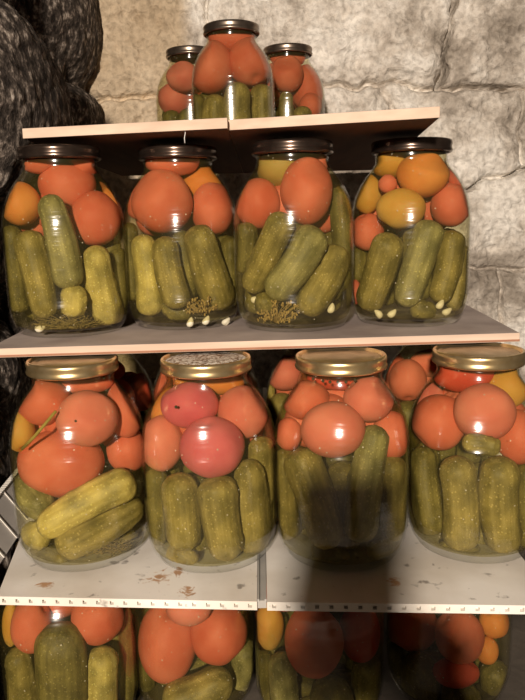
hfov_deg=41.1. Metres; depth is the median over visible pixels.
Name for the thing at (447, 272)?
cucumber
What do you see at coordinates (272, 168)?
tomato
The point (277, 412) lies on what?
cucumber
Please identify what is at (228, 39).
tomato
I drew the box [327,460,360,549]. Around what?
cucumber
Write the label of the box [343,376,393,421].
tomato
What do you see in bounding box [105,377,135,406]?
tomato
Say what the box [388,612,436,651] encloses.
tomato
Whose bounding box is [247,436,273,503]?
cucumber
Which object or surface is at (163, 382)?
tomato
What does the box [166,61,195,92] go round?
tomato
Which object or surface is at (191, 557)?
cucumber
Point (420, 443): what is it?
cucumber
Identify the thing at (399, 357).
tomato
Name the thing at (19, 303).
cucumber
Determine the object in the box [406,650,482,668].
cucumber
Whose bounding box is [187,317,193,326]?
garlic clove
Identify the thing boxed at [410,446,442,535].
cucumber
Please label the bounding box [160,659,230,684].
cucumber
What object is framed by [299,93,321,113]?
tomato
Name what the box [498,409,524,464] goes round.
tomato
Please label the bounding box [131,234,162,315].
cucumber
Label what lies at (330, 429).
tomato
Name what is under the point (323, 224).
tomato
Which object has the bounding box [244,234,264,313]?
cucumber
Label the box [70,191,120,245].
tomato
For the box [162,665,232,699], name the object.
cucumber
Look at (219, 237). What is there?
cucumber
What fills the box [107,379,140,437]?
tomato
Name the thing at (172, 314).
cucumber
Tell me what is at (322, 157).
tomato
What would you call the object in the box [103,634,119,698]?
cucumber
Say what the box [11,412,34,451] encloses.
tomato
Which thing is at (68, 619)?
cucumber
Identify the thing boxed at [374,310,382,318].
garlic clove
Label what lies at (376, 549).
cucumber
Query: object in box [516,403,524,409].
tomato
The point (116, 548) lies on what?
dill sprig
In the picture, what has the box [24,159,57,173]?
tomato
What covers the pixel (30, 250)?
cucumber
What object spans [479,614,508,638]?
tomato
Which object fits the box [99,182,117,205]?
tomato
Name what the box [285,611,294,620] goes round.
cucumber
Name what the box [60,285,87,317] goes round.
cucumber
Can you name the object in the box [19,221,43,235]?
tomato
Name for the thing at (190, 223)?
tomato
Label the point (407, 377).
tomato
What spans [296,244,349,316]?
cucumber
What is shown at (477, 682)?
cucumber
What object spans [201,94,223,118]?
cucumber
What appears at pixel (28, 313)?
cucumber
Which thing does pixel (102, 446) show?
cucumber
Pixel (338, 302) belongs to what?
cucumber
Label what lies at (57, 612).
tomato
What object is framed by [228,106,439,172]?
shelf board
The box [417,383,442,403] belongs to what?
tomato
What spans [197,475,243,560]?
cucumber
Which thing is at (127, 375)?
tomato
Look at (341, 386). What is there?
tomato
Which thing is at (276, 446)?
cucumber
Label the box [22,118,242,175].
shelf board
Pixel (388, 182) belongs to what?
tomato
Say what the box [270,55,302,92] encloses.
tomato
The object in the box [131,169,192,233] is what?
tomato
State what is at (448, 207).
tomato
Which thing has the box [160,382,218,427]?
tomato
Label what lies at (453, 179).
tomato
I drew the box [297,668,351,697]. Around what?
cucumber
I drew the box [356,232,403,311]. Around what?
cucumber
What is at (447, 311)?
garlic clove
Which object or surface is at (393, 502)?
cucumber
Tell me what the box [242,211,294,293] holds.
cucumber
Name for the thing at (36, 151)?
pickle jar
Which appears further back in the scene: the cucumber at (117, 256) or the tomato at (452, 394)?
the cucumber at (117, 256)
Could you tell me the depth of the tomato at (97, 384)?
0.72 m
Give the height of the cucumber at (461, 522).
0.097 m
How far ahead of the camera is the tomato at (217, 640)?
0.82 m
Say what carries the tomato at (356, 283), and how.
in the pickle jar at (409, 145)
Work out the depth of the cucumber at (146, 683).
0.87 m
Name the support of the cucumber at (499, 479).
in the pickle jar at (481, 357)
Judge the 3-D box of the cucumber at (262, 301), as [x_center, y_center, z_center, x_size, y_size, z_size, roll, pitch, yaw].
[0.003,-0.052,0.773,0.023,0.024,0.024,-9,13,-36]
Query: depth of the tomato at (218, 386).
0.72 m
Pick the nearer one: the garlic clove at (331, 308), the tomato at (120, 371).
the garlic clove at (331, 308)
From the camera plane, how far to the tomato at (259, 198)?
0.77 m
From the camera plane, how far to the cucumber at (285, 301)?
0.83 m
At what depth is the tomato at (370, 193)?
0.80 m
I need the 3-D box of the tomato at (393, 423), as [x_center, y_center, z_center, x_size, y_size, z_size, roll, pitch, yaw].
[0.128,0.086,0.707,0.036,0.049,0.045,-1,11,0]
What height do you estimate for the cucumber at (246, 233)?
0.058 m
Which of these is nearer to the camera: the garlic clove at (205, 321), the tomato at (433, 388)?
the tomato at (433, 388)
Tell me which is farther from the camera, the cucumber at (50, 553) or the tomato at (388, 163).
the tomato at (388, 163)
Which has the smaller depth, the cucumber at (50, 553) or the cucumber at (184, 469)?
the cucumber at (50, 553)
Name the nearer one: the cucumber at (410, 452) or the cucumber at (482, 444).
the cucumber at (482, 444)
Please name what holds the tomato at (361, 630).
in the pickle jar
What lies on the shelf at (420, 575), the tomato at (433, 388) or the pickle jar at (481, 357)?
the pickle jar at (481, 357)
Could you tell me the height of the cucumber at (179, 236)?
0.082 m
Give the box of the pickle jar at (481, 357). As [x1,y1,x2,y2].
[431,342,524,371]
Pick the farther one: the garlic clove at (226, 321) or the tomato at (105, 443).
the garlic clove at (226, 321)
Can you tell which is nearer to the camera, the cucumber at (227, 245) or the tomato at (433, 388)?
the tomato at (433, 388)
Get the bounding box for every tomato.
[2,605,16,646]
[4,182,39,225]
[10,605,51,653]
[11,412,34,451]
[17,431,104,497]
[18,380,69,425]
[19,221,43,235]
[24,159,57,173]
[35,425,44,432]
[36,194,71,225]
[38,160,95,206]
[44,422,57,431]
[49,606,72,620]
[55,390,118,446]
[58,374,113,394]
[68,159,96,174]
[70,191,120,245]
[71,606,123,645]
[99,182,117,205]
[102,432,117,445]
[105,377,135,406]
[106,431,143,471]
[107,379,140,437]
[109,361,124,377]
[119,372,135,381]
[127,183,137,218]
[127,373,152,410]
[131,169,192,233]
[135,219,164,236]
[138,608,194,683]
[144,415,182,471]
[145,158,199,175]
[151,386,172,418]
[154,373,171,402]
[158,84,190,112]
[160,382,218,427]
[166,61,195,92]
[166,608,211,626]
[168,216,194,236]
[174,375,244,394]
[179,416,244,477]
[183,166,221,197]
[187,88,197,103]
[190,609,246,665]
[191,182,233,234]
[193,40,231,94]
[208,32,254,50]
[217,385,267,438]
[230,37,270,86]
[237,178,279,228]
[240,373,252,387]
[244,426,264,446]
[257,154,304,185]
[257,602,283,650]
[269,63,281,100]
[270,54,305,64]
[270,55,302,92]
[270,355,299,390]
[275,101,296,108]
[275,185,294,222]
[275,389,291,394]
[276,417,301,450]
[280,157,332,224]
[284,380,329,419]
[284,412,306,446]
[285,611,343,678]
[291,64,322,106]
[297,372,307,384]
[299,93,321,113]
[300,401,365,457]
[305,154,327,167]
[307,374,374,390]
[313,209,330,232]
[327,390,343,397]
[329,393,342,401]
[340,612,379,662]
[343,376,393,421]
[353,213,383,250]
[353,280,359,304]
[356,174,381,213]
[359,210,390,230]
[364,409,391,425]
[373,152,407,177]
[373,411,406,456]
[376,188,425,228]
[378,174,396,192]
[384,354,403,390]
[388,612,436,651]
[389,359,426,400]
[391,227,406,234]
[392,393,401,402]
[396,152,449,197]
[410,348,438,377]
[412,394,464,450]
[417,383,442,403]
[422,196,445,228]
[426,377,435,386]
[430,182,468,226]
[433,658,479,688]
[434,366,494,391]
[435,613,484,664]
[444,161,461,185]
[444,391,459,398]
[453,383,516,438]
[478,636,498,664]
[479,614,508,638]
[490,369,524,405]
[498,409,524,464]
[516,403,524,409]
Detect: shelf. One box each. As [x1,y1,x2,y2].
[0,388,257,609]
[263,387,524,613]
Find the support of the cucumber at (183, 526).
in the pickle jar at (202, 365)
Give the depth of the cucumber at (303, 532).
0.74 m
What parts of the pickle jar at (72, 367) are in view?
lid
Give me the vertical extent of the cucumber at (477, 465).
0.082 m
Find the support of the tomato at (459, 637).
in the pickle jar
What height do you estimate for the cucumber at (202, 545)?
0.077 m
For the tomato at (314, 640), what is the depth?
0.77 m
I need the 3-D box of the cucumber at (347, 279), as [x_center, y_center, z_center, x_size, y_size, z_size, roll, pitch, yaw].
[0.086,-0.078,0.807,0.027,0.041,0.046,6,13,33]
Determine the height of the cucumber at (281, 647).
0.101 m
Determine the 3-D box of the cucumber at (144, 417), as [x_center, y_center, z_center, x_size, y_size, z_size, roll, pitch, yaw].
[-0.156,0.121,0.894,0.033,0.095,0.031,4,12,25]
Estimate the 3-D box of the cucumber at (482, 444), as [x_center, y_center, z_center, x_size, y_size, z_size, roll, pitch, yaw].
[0.209,0.091,0.670,0.036,0.022,0.021,1,11,11]
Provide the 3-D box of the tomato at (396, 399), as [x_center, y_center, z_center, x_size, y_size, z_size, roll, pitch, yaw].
[0.195,0.047,0.917,0.050,0.052,0.029,-6,12,-23]
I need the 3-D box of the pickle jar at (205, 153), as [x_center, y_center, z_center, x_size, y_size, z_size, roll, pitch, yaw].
[-0.097,-0.134,0.835,0.138,0.207,0.138,-6,11,-22]
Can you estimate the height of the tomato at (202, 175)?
0.043 m
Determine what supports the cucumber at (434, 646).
in the pickle jar
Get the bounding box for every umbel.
[185,295,216,315]
[256,300,299,323]
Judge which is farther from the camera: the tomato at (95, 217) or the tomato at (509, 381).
the tomato at (95, 217)
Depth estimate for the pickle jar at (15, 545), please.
0.79 m
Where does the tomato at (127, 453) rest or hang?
in the pickle jar at (72, 367)
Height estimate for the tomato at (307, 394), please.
0.041 m
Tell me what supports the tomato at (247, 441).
in the pickle jar at (202, 365)
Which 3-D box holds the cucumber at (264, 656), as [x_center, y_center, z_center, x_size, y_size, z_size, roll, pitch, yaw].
[0.004,0.393,0.845,0.018,0.066,0.026,-2,11,-4]
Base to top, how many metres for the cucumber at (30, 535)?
0.028 m
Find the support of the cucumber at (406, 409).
in the pickle jar
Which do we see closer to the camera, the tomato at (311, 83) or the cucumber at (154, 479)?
the cucumber at (154, 479)
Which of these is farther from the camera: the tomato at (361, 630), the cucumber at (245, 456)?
the tomato at (361, 630)
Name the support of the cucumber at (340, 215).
in the pickle jar at (299, 146)
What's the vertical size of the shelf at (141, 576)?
0.045 m
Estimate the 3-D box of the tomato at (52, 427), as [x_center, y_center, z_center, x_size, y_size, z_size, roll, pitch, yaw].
[-0.203,0.073,0.734,0.051,0.048,0.049,-1,11,0]
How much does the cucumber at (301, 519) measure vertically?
0.095 m
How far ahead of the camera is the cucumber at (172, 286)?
0.78 m
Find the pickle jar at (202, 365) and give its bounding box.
[160,350,251,379]
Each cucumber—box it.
[4,225,28,312]
[4,647,36,699]
[13,230,58,318]
[14,474,54,519]
[21,520,50,549]
[24,307,37,318]
[29,544,69,563]
[34,621,87,699]
[36,467,136,538]
[38,194,82,288]
[54,496,143,560]
[57,286,63,314]
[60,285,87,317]
[65,617,87,655]
[77,238,89,287]
[82,245,123,324]
[83,529,138,556]
[87,645,118,699]
[88,645,96,653]
[100,444,107,459]
[102,238,121,251]
[102,460,114,473]
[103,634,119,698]
[109,248,126,312]
[118,607,134,699]
[124,222,137,300]
[130,410,150,479]
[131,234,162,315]
[135,650,154,692]
[142,608,149,616]
[145,469,166,545]
[152,236,189,308]
[160,472,201,551]
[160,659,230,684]
[161,304,191,319]
[162,110,178,120]
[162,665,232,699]
[166,462,179,475]
[166,545,198,564]
[172,230,197,298]
[178,108,193,119]
[178,458,181,471]
[182,462,196,475]
[184,225,234,310]
[192,475,207,550]
[193,94,204,118]
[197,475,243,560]
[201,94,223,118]
[215,233,230,310]
[219,236,237,305]
[223,82,250,119]
[226,470,234,478]
[231,639,253,691]
[234,459,270,553]
[236,222,257,272]
[239,610,247,638]
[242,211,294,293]
[242,448,247,459]
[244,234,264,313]
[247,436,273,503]
[250,84,272,117]
[254,292,273,312]
[258,650,270,699]
[262,611,287,655]
[264,224,327,300]
[267,384,274,420]
[268,651,299,699]
[269,393,288,438]
[270,501,273,534]
[273,106,278,116]
[274,301,282,309]
[274,438,281,473]
[277,449,300,539]
[278,91,293,116]
[282,223,303,300]
[282,299,298,311]
[283,447,343,549]
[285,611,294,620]
[292,446,304,529]
[294,106,311,115]
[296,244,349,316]
[297,654,344,673]
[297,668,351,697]
[299,695,309,699]
[300,528,379,535]
[310,674,353,699]
[311,545,349,561]
[325,232,342,311]
[326,453,352,469]
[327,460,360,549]
[329,186,350,267]
[330,612,343,653]
[333,268,350,300]
[342,425,388,541]
[350,656,380,699]
[353,247,367,282]
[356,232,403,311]
[365,537,392,559]
[378,516,380,529]
[380,457,405,540]
[384,228,396,305]
[392,403,409,469]
[393,229,407,307]
[393,401,421,450]
[394,220,444,306]
[401,651,441,699]
[402,225,432,299]
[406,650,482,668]
[408,400,417,464]
[409,299,436,318]
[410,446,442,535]
[417,442,442,497]
[429,230,465,302]
[430,613,441,650]
[433,228,455,307]
[439,445,456,461]
[439,455,480,550]
[439,540,480,552]
[440,676,479,687]
[441,684,482,699]
[445,246,467,310]
[456,438,481,462]
[462,433,500,455]
[474,463,485,544]
[478,455,522,553]
[479,660,507,696]
[518,464,524,547]
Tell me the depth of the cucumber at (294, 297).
0.78 m
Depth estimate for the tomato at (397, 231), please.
0.85 m
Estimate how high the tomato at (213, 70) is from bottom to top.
0.084 m
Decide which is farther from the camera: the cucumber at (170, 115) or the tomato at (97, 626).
the cucumber at (170, 115)
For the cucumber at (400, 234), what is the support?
in the pickle jar at (409, 145)
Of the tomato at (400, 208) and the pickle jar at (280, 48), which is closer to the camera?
the tomato at (400, 208)
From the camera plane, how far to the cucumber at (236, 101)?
1.10 m
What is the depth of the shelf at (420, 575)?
0.67 m
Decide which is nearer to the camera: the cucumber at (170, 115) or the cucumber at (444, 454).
the cucumber at (444, 454)
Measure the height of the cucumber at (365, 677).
0.063 m
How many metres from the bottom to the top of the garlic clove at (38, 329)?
0.008 m
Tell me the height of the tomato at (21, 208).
0.048 m
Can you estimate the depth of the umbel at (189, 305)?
0.81 m
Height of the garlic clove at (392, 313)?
0.010 m
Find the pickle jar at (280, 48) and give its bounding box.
[263,43,312,60]
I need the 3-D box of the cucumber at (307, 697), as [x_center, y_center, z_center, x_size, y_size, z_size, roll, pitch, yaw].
[0.071,0.421,0.843,0.068,0.009,0.031,-3,11,-10]
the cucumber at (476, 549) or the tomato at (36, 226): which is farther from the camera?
the tomato at (36, 226)
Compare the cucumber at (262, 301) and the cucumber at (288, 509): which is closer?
the cucumber at (288, 509)
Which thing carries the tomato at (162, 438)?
in the pickle jar at (202, 365)
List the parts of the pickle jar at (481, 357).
lid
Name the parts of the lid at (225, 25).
lid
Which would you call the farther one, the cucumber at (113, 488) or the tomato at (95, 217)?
the tomato at (95, 217)
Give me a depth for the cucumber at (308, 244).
0.75 m
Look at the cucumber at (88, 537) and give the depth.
0.70 m
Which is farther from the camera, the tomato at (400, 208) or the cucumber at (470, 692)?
the cucumber at (470, 692)
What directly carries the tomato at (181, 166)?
in the pickle jar at (205, 153)
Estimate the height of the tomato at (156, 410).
0.044 m
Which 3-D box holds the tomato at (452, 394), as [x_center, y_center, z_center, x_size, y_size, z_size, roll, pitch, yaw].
[0.208,0.065,0.733,0.053,0.048,0.050,-1,11,0]
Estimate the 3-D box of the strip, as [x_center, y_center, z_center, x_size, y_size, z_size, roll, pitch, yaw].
[-0.002,0.156,1.037,0.008,0.010,0.818,-1,11,0]
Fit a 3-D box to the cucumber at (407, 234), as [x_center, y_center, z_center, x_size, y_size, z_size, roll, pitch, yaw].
[0.178,-0.099,0.803,0.036,0.086,0.035,-4,11,-15]
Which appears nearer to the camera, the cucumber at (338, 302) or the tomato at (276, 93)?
the cucumber at (338, 302)
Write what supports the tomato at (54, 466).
in the pickle jar at (72, 367)
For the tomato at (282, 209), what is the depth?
0.79 m
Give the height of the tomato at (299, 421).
0.051 m
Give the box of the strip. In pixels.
[257,387,266,607]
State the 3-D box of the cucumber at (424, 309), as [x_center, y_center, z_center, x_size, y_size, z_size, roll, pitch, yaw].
[0.181,-0.048,0.789,0.030,0.023,0.024,-3,11,-9]
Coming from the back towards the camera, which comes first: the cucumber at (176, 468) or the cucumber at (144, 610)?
the cucumber at (144, 610)
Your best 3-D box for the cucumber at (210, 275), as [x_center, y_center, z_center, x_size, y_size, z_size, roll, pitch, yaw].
[-0.062,-0.095,0.813,0.042,0.101,0.063,8,14,42]
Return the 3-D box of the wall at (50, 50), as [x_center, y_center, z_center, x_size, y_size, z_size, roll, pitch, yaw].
[-0.511,-0.229,0.993,0.488,1.320,1.080,-1,11,0]
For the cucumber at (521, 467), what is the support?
in the pickle jar at (481, 357)
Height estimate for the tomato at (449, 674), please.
0.036 m
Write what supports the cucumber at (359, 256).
in the pickle jar at (409, 145)
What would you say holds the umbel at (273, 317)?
in the pickle jar at (299, 146)
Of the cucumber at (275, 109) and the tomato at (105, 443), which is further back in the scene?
the cucumber at (275, 109)
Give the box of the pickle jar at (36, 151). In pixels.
[16,144,100,161]
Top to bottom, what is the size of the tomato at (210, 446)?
0.059 m
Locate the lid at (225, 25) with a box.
[203,19,259,38]
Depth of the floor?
0.93 m
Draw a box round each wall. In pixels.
[0,0,103,699]
[85,0,524,462]
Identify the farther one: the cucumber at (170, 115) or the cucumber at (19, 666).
the cucumber at (170, 115)
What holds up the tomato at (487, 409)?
in the pickle jar at (481, 357)
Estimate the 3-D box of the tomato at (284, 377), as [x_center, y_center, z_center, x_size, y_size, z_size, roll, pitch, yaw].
[0.030,0.029,0.868,0.044,0.044,0.047,-1,11,0]
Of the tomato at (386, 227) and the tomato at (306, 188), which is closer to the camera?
the tomato at (306, 188)
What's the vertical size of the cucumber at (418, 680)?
0.051 m
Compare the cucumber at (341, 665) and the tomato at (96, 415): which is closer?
the tomato at (96, 415)
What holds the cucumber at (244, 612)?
in the pickle jar
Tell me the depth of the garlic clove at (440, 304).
0.78 m
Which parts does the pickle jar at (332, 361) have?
lid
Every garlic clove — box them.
[35,325,44,331]
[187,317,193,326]
[202,316,209,324]
[222,317,229,324]
[327,303,334,312]
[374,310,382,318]
[387,309,395,317]
[436,300,443,308]
[442,308,451,315]
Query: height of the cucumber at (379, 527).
0.095 m
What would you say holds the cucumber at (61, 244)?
in the pickle jar at (36, 151)
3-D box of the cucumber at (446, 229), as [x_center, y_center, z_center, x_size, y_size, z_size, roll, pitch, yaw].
[0.219,-0.097,0.836,0.030,0.095,0.032,-11,14,-42]
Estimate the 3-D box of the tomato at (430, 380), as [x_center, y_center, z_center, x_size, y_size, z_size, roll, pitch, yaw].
[0.207,0.025,0.887,0.047,0.042,0.046,3,11,20]
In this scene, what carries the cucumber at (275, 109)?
in the pickle jar at (280, 48)
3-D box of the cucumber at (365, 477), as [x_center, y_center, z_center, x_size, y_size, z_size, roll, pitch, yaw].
[0.101,0.131,0.685,0.049,0.115,0.037,-6,12,-25]
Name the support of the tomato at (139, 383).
in the pickle jar
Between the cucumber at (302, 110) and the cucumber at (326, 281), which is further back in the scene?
the cucumber at (302, 110)
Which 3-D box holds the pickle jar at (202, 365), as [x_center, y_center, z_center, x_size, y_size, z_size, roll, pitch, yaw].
[-0.054,0.108,0.720,0.138,0.207,0.138,-6,11,-22]
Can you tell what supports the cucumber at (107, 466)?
in the pickle jar at (72, 367)
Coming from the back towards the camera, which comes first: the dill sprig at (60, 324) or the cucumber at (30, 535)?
the dill sprig at (60, 324)
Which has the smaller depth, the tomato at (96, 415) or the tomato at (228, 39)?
the tomato at (96, 415)
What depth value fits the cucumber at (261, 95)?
1.13 m
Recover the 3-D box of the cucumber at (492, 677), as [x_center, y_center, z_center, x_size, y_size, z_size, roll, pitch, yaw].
[0.285,0.399,0.864,0.033,0.035,0.042,4,12,25]
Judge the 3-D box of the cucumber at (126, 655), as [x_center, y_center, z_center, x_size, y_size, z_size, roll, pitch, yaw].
[-0.166,0.364,0.840,0.022,0.133,0.027,-4,11,-15]
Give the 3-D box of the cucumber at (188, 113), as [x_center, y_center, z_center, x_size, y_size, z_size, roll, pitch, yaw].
[-0.132,-0.400,1.273,0.044,0.076,0.038,-2,11,-2]
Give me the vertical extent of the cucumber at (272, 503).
0.057 m
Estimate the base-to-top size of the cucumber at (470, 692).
0.022 m
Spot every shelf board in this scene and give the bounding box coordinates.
[0,280,519,357]
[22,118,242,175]
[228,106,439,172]
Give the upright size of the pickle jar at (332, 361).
0.207 m
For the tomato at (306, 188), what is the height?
0.074 m
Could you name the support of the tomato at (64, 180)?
in the pickle jar at (36, 151)
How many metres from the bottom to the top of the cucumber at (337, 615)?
0.105 m
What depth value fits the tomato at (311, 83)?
1.29 m
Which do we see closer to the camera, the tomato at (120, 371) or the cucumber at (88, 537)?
the cucumber at (88, 537)
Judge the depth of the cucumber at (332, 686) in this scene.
0.79 m
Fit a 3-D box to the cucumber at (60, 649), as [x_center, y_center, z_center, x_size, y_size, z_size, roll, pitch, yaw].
[-0.224,0.371,0.779,0.060,0.144,0.058,4,12,25]
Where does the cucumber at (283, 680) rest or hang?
in the pickle jar
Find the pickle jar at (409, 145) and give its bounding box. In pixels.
[371,137,452,156]
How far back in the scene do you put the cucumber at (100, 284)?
0.78 m
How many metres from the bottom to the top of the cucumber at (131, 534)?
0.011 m
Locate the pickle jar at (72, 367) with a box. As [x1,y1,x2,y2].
[25,354,118,380]
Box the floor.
[118,546,524,699]
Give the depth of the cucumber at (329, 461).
0.74 m
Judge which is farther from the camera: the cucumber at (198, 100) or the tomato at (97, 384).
the cucumber at (198, 100)
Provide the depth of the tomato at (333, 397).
0.71 m
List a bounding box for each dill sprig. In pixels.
[31,314,104,329]
[94,539,133,559]
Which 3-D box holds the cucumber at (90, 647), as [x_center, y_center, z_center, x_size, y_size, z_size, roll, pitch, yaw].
[-0.209,0.371,0.882,0.035,0.105,0.032,2,11,15]
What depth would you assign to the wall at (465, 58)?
1.45 m
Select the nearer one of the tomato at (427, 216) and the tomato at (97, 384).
the tomato at (97, 384)
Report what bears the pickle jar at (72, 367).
on the shelf at (141, 576)
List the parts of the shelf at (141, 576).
ribbed strip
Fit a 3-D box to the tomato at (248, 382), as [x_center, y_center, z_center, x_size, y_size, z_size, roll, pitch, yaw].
[-0.035,0.049,0.889,0.049,0.051,0.048,1,11,11]
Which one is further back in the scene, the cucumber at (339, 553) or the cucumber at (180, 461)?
the cucumber at (180, 461)
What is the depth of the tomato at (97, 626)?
0.77 m
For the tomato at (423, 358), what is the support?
in the pickle jar
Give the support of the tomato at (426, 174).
in the pickle jar at (409, 145)
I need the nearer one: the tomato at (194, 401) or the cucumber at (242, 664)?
the tomato at (194, 401)
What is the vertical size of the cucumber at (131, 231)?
0.092 m
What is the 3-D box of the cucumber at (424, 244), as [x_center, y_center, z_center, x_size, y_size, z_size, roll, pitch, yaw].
[0.174,-0.096,0.776,0.053,0.096,0.035,-2,11,-5]
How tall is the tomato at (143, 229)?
0.050 m
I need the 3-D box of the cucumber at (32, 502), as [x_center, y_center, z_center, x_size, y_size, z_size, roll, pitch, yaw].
[-0.235,0.149,0.717,0.035,0.043,0.057,-9,13,-37]
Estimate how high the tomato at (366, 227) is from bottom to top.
0.044 m
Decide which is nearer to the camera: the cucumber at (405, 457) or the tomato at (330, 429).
the tomato at (330, 429)
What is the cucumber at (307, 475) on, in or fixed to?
in the pickle jar at (332, 361)
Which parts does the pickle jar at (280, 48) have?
lid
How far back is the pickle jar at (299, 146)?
0.75 m
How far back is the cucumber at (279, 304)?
0.86 m
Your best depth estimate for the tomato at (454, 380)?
0.70 m
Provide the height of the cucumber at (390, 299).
0.099 m
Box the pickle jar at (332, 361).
[295,347,387,376]
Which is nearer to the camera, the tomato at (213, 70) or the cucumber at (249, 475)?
the cucumber at (249, 475)
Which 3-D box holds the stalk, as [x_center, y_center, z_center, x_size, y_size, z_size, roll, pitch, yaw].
[-0.215,0.078,0.671,0.039,0.040,0.009,0,11,5]
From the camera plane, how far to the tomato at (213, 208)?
0.81 m
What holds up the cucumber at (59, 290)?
in the pickle jar at (36, 151)
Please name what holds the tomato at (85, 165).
in the pickle jar at (36, 151)
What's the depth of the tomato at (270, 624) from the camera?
0.82 m
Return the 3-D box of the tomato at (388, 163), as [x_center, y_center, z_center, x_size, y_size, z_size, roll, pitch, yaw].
[0.148,-0.212,0.807,0.040,0.027,0.040,-1,11,0]
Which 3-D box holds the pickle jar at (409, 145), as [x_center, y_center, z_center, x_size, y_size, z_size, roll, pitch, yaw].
[0.172,-0.137,0.818,0.138,0.207,0.138,-6,11,-22]
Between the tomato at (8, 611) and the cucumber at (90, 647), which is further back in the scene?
the cucumber at (90, 647)
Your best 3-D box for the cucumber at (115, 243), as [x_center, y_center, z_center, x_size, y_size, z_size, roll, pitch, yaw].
[-0.182,-0.087,0.835,0.031,0.097,0.033,-9,13,-35]
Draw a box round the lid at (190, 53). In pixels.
[166,45,204,63]
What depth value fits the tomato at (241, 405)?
0.69 m
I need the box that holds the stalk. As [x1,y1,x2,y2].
[21,410,56,449]
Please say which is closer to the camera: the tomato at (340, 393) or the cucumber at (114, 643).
the tomato at (340, 393)
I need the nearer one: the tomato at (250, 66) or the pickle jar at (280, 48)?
the tomato at (250, 66)
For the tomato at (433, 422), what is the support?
in the pickle jar at (481, 357)
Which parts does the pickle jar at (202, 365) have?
lid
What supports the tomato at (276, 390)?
in the pickle jar
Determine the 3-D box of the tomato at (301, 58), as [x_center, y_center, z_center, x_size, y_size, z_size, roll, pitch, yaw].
[0.047,-0.534,1.300,0.068,0.020,0.040,-1,11,0]
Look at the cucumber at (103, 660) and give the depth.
0.78 m
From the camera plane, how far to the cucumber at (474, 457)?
0.73 m
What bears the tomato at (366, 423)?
in the pickle jar at (332, 361)
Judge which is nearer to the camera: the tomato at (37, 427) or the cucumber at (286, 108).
the tomato at (37, 427)
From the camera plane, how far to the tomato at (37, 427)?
0.72 m
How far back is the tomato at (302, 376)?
0.82 m
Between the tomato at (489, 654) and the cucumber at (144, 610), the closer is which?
the tomato at (489, 654)
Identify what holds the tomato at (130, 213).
in the pickle jar at (205, 153)
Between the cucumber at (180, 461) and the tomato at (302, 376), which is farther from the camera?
the cucumber at (180, 461)
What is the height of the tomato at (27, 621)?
0.060 m
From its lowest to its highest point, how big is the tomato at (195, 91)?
0.048 m
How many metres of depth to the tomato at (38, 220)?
0.79 m
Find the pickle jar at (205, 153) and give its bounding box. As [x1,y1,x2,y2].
[138,144,216,162]
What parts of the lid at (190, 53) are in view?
lid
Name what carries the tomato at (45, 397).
in the pickle jar at (72, 367)
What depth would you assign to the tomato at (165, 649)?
0.83 m
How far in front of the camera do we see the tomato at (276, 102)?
1.34 m
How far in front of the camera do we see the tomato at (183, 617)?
0.80 m
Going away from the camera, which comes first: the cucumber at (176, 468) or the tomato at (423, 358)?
the cucumber at (176, 468)
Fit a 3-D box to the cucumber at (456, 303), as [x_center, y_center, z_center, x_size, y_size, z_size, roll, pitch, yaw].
[0.223,-0.083,0.805,0.023,0.074,0.036,3,12,23]
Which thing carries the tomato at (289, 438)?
in the pickle jar at (332, 361)
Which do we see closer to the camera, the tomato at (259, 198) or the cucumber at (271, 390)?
the tomato at (259, 198)
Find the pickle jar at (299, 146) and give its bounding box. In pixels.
[251,138,332,157]
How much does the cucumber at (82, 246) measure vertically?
0.088 m
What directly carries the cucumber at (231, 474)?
in the pickle jar at (202, 365)

